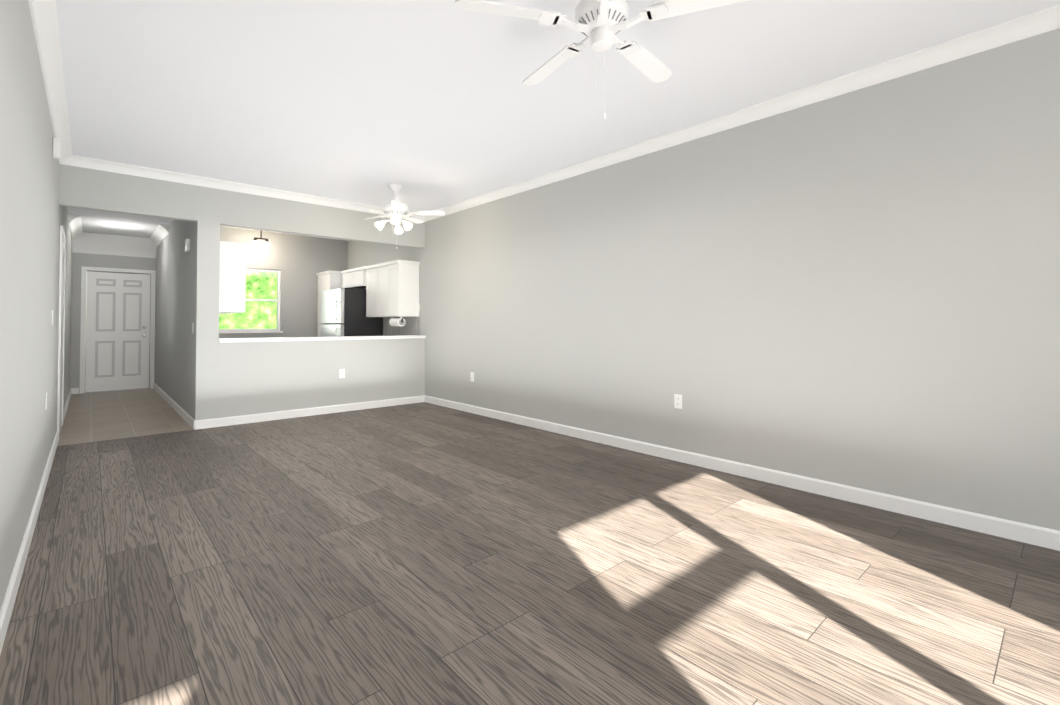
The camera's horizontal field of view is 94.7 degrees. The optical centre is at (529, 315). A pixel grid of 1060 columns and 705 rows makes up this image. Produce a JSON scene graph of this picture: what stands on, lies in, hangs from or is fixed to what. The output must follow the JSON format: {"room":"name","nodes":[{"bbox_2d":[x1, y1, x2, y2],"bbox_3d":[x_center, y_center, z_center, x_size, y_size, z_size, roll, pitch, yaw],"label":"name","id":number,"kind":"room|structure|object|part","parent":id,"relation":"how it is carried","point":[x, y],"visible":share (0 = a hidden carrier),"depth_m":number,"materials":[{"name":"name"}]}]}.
{"room":"empty living room","nodes":[
{"label":"empty living room","id":0,"kind":"room"},
{"bbox_2d":[0,0,71,609],"bbox_3d":[-4.611,-0.141,4.695,0.120,2.700,8.640,1,-1,-42],"label":"wall","id":1,"kind":"structure","parent":0,"point":[34,215],"depth_m":2.29,"materials":[{"name":"grey paint"}]},
{"bbox_2d":[0,430,58,653],"bbox_3d":[-3.165,1.136,3.166,0.014,0.095,4.224,1,-1,-42],"label":"baseboard","id":2,"kind":"structure","parent":1,"relation":"attached to","point":[11,593],"depth_m":2.24,"materials":[{"name":"white wood"}]},
{"bbox_2d":[45,392,46,409],"bbox_3d":[-3.420,0.603,3.454,0.007,0.116,0.072,1,-1,-42],"label":"electrical outlet","id":3,"kind":"object","parent":1,"relation":"attached to","point":[46,401],"visible":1,"depth_m":3.43,"materials":[{"name":"white plastic"}]},
{"bbox_2d":[28,0,75,166],"bbox_3d":[-3.035,-1.476,3.118,0.085,0.085,3.914,1,-1,-42],"label":"crown molding","id":4,"kind":"structure","parent":1,"relation":"attached to","point":[44,20],"depth_m":2.91,"materials":[{"name":"white wood"}]},
{"bbox_2d":[53,137,60,158],"bbox_3d":[-3.630,-1.282,3.748,0.044,0.150,0.070,1,-1,-42],"label":"sensor","id":5,"kind":"object","parent":1,"relation":"attached to","point":[56,148],"visible":0.98,"depth_m":3.72,"materials":[{"name":"white plastic"}]},
{"bbox_2d":[57,225,65,432],"bbox_3d":[-4.901,0.171,5.114,0.016,2.090,0.970,1,-1,-42],"label":"door frame","id":6,"kind":"structure","parent":1,"relation":"attached to","point":[61,343],"depth_m":5.10,"materials":[{"name":"white wood"}]},
{"bbox_2d":[63,388,75,422],"bbox_3d":[-6.292,1.195,6.653,0.030,0.095,3.206,1,-1,-42],"label":"baseboard","id":7,"kind":"structure","parent":1,"relation":"attached to","point":[72,390],"depth_m":6.82,"materials":[{"name":"white wood"}]},
{"bbox_2d":[69,214,83,252],"bbox_3d":[-6.696,-1.179,7.209,0.120,0.300,1.900,1,-1,-42],"label":"crown molding","id":8,"kind":"structure","parent":1,"relation":"attached to","point":[75,222],"depth_m":7.55,"materials":[{"name":"white"}]},
{"bbox_2d":[70,252,155,393],"bbox_3d":[-7.016,-0.081,8.261,1.075,2.700,0.120,1,-1,-42],"label":"wall","id":9,"kind":"structure","parent":0,"point":[79,260],"depth_m":7.93,"materials":[{"name":"grey paint"}]},
{"bbox_2d":[84,232,147,257],"bbox_3d":[-6.885,-1.163,8.115,0.810,0.300,0.300,1,-1,-42],"label":"crown molding","id":10,"kind":"structure","parent":9,"relation":"attached to","point":[94,243],"depth_m":8.13,"materials":[{"name":"white"}]},
{"bbox_2d":[85,271,149,391],"bbox_3d":[-6.962,0.269,8.274,0.823,1.986,0.110,1,-1,-42],"label":"entry door","id":11,"kind":"structure","parent":9,"relation":"in","point":[117,329],"depth_m":8.27,"materials":[{"name":"white wood"}]},
{"bbox_3d":[-6.990,0.269,8.305,0.819,1.982,0.028,1,-1,-42],"label":"panel","id":12,"kind":"part","parent":11,"relation":"part of","materials":[{"name":"white wood"}]},
{"bbox_2d":[80,266,155,393],"bbox_3d":[-6.972,0.239,8.285,0.959,2.062,0.136,1,-1,-42],"label":"door frame","id":13,"kind":"structure","parent":9,"relation":"attached to","point":[84,270],"depth_m":8.14,"materials":[{"name":"white wood"}]},
{"bbox_2d":[67,207,172,237],"bbox_3d":[-5.516,-1.399,6.616,1.075,0.120,4.366,1,-1,-42],"label":"ceiling","id":14,"kind":"structure","parent":0,"point":[102,222],"depth_m":7.07,"materials":[{"name":"white paint"}]},
{"bbox_2d":[57,388,193,445],"bbox_3d":[-4.489,1.282,7.494,3.838,0.050,4.606,1,-1,-42],"label":"floor","id":15,"kind":"structure","parent":0,"point":[103,415],"depth_m":5.88,"materials":[{"name":"beige tile"}]},
{"bbox_2d":[316,270,341,336],"bbox_3d":[-3.451,0.256,8.795,0.572,2.045,0.642,1,-1,-42],"label":"pantry cabinet","id":16,"kind":"object","parent":15,"relation":"on","point":[329,280],"visible":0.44,"depth_m":8.59,"materials":[{"name":"white wood"}]},
{"bbox_2d":[320,288,382,336],"bbox_3d":[-3.006,0.422,8.134,0.756,1.690,0.900,1,-1,-42],"label":"refrigerator","id":17,"kind":"object","parent":15,"relation":"on","point":[343,311],"visible":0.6,"depth_m":7.80,"materials":[{"name":"black"}]},
{"bbox_3d":[-3.221,0.392,7.942,0.066,1.625,0.892,1,-1,-42],"label":"door","id":18,"kind":"part","parent":17,"relation":"part of","materials":[{"name":"silver metal"}]},
{"bbox_3d":[-3.011,0.209,7.622,0.058,0.900,0.021,1,-1,-42],"label":"handle","id":19,"kind":"part","parent":17,"relation":"part of","materials":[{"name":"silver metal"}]},
{"bbox_2d":[154,220,195,418],"bbox_3d":[-5.080,-0.101,7.067,0.207,2.700,4.486,1,-1,-42],"label":"wall","id":20,"kind":"structure","parent":0,"point":[175,320],"depth_m":6.46,"materials":[{"name":"grey paint"}]},
{"bbox_2d":[148,224,168,257],"bbox_3d":[-5.986,-1.168,7.848,0.120,0.300,1.900,1,-1,-42],"label":"crown molding","id":21,"kind":"structure","parent":20,"relation":"attached to","point":[162,230],"depth_m":8.00,"materials":[{"name":"white wood"}]},
{"bbox_2d":[153,383,199,429],"bbox_3d":[-5.077,1.199,6.877,0.014,0.095,4.500,1,-1,-42],"label":"baseboard","id":22,"kind":"structure","parent":20,"relation":"attached to","point":[194,424],"depth_m":6.11,"materials":[{"name":"white wood"}]},
{"bbox_2d":[185,239,189,251],"bbox_3d":[-3.977,-0.815,5.672,0.034,0.140,0.120,1,-1,-42],"label":"door chime","id":23,"kind":"object","parent":20,"relation":"attached to","point":[187,245],"visible":1,"depth_m":5.63,"materials":[{"name":"white plastic"}]},
{"bbox_2d":[219,241,246,312],"bbox_3d":[-3.616,-0.434,5.819,0.287,0.805,0.563,1,-1,-42],"label":"upper cabinet","id":24,"kind":"object","parent":20,"relation":"attached to","point":[232,287],"depth_m":5.62,"materials":[{"name":"white wood"}]},
{"bbox_2d":[59,164,424,420],"bbox_3d":[-2.989,-0.121,5.850,3.838,2.700,0.120,1,-1,-42],"label":"wall","id":25,"kind":"structure","parent":0,"point":[238,379],"depth_m":5.64,"materials":[{"name":"grey paint"}]},
{"bbox_2d":[76,155,423,219],"bbox_3d":[-2.919,-1.431,5.797,3.660,0.085,0.085,1,-1,-42],"label":"crown molding","id":26,"kind":"structure","parent":25,"relation":"attached to","point":[84,162],"depth_m":5.34,"materials":[{"name":"white wood"}]},
{"bbox_2d":[200,395,423,428],"bbox_3d":[-2.553,1.186,6.130,2.730,0.095,0.014,1,-1,-42],"label":"baseboard","id":27,"kind":"structure","parent":25,"relation":"attached to","point":[252,418],"depth_m":5.94,"materials":[{"name":"white wood"}]},
{"bbox_2d":[219,335,425,342],"bbox_3d":[-2.542,0.296,6.303,2.554,0.040,0.275,1,-1,-42],"label":"sill","id":28,"kind":"structure","parent":25,"relation":"on","point":[228,340],"depth_m":6.02,"materials":[{"name":"white"}]},
{"bbox_2d":[339,369,344,377],"bbox_3d":[-2.411,0.746,6.269,0.072,0.116,0.007,1,-1,-42],"label":"outlet","id":29,"kind":"object","parent":25,"relation":"attached to","point":[341,373],"visible":1,"depth_m":6.27,"materials":[{"name":"white plastic"}]},
{"bbox_2d":[219,226,347,338],"bbox_3d":[-4.443,-0.078,8.424,2.556,2.700,0.120,1,-1,-42],"label":"wall","id":30,"kind":"structure","parent":0,"point":[299,261],"depth_m":8.61,"materials":[{"name":"grey paint"}]},
{"bbox_2d":[219,268,280,331],"bbox_3d":[-4.712,-0.262,8.185,0.960,1.060,0.060,1,-1,-42],"label":"window","id":31,"kind":"structure","parent":30,"relation":"in","point":[262,304],"depth_m":8.28,"materials":[{"name":"white"}]},
{"bbox_2d":[219,331,282,332],"bbox_3d":[-4.672,0.280,8.131,1.020,0.025,0.060,1,-1,-42],"label":"window sill","id":32,"kind":"structure","parent":30,"relation":"attached to","point":[256,332],"depth_m":8.20,"materials":[{"name":"white wood"}]},
{"bbox_2d":[0,402,1059,704],"bbox_3d":[-1.315,1.186,1.850,6.670,0.050,8.034,1,-1,-42],"label":"floor","id":33,"kind":"structure","parent":0,"point":[420,554],"depth_m":2.12,"materials":[{"name":"brown wood"}]},
{"bbox_2d":[55,0,1059,240],"bbox_3d":[-2.855,-1.560,3.609,6.910,0.100,12.640,1,-1,-42],"label":"ceiling","id":34,"kind":"structure","parent":0,"point":[429,105],"depth_m":3.14,"materials":[{"name":"white paint"}]},
{"bbox_2d":[252,230,269,246],"bbox_3d":[-4.368,-1.281,7.934,0.270,0.309,0.140,1,-1,-42],"label":"kitchen ceiling light","id":35,"kind":"object","parent":34,"relation":"attached to","point":[266,243],"visible":0.83,"depth_m":7.93,"materials":[{"name":"white glass"}]},
{"bbox_3d":[-4.368,-1.163,7.932,0.270,0.074,0.100,1,-1,-42],"label":"lamp shade","id":36,"kind":"part","parent":35,"relation":"part of","materials":[{"name":"white glass"}]},
{"bbox_2d":[344,183,444,248],"bbox_3d":[-1.559,-1.114,5.528,1.054,0.724,1.062,1,-1,-42],"label":"ceiling fan","id":37,"kind":"object","parent":34,"relation":"hanging from","point":[395,210],"visible":1,"depth_m":5.48,"materials":[{"name":"white plastic"}]},
{"bbox_3d":[-1.539,-1.002,5.502,0.387,0.104,0.405,1,-1,-42],"label":"lamp shade","id":38,"kind":"part","parent":37,"relation":"part of","materials":[{"name":"white glass"}]},
{"bbox_3d":[-1.535,-0.917,5.509,0.240,0.329,0.252,1,-1,-42],"label":"arm","id":39,"kind":"part","parent":37,"relation":"part of"},
{"bbox_2d":[455,0,747,119],"bbox_3d":[0.326,-1.198,2.189,1.203,0.669,1.214,1,-1,-42],"label":"room ceiling fan","id":40,"kind":"object","parent":34,"relation":"hanging from","point":[599,24],"visible":1,"depth_m":2.10,"materials":[{"name":"white"}]},
{"bbox_3d":[0.312,-1.020,2.149,0.052,0.312,0.017,1,-1,-42],"label":"arm","id":41,"kind":"part","parent":40,"relation":"part of"},
{"bbox_3d":[0.315,-1.273,2.151,0.210,0.027,0.210,1,-1,-42],"label":"panel","id":42,"kind":"part","parent":40,"relation":"part of","materials":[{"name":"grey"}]},
{"bbox_2d":[348,28,1059,530],"bbox_3d":[0.204,-0.132,5.261,0.120,2.700,11.040,1,-1,-42],"label":"wall","id":43,"kind":"structure","parent":0,"point":[858,288],"depth_m":3.28,"materials":[{"name":"grey paint"}]},
{"bbox_2d":[341,266,366,288],"bbox_3d":[-2.841,-0.623,8.274,0.382,0.305,0.920,1,-1,-42],"label":"upper cabinet","id":44,"kind":"object","parent":43,"relation":"attached to","point":[354,278],"visible":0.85,"depth_m":8.13,"materials":[{"name":"white wood"}]},
{"bbox_2d":[365,260,419,316],"bbox_3d":[-2.134,-0.383,7.506,0.352,0.810,1.141,1,-1,-42],"label":"upper cabinet","id":45,"kind":"object","parent":43,"relation":"attached to","point":[392,288],"visible":1,"depth_m":7.19,"materials":[{"name":"white wood"}]},
{"bbox_2d":[389,316,404,325],"bbox_3d":[-1.950,0.089,7.172,0.120,0.144,0.304,1,-1,-42],"label":"paper towel holder","id":46,"kind":"object","parent":45,"relation":"attached to","point":[397,321],"visible":1,"depth_m":7.08,"materials":[{"name":"white paper"}]},
{"bbox_2d":[385,317,420,335],"bbox_3d":[-1.999,0.190,7.608,0.007,0.327,1.156,1,-1,-42],"label":"tile backsplash","id":47,"kind":"structure","parent":43,"relation":"attached to","point":[411,326],"depth_m":7.51,"materials":[{"name":"grey tile"}]},
{"bbox_2d":[470,372,473,381],"bbox_3d":[-0.734,0.779,6.191,0.007,0.116,0.072,1,-1,-42],"label":"electrical outlet","id":48,"kind":"object","parent":43,"relation":"attached to","point":[472,376],"visible":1,"depth_m":6.18,"materials":[{"name":"white plastic"}]},
{"bbox_2d":[674,394,681,408],"bbox_3d":[1.220,0.708,4.021,0.007,0.116,0.072,1,-1,-42],"label":"electrical outlet","id":49,"kind":"object","parent":43,"relation":"attached to","point":[678,401],"visible":1,"depth_m":4.02,"materials":[{"name":"white plastic"}]},
{"bbox_2d":[424,395,1059,550],"bbox_3d":[1.119,1.152,4.121,0.014,0.095,7.914,1,-1,-42],"label":"baseboard","id":50,"kind":"structure","parent":43,"relation":"attached to","point":[990,525],"depth_m":3.25,"materials":[{"name":"white wood"}]},
{"bbox_2d":[424,4,1059,221],"bbox_3d":[1.093,-1.459,4.142,0.085,0.085,7.914,1,-1,-42],"label":"crown molding","id":51,"kind":"structure","parent":43,"relation":"attached to","point":[1048,19],"depth_m":3.24,"materials":[{"name":"white wood"}]}
]}

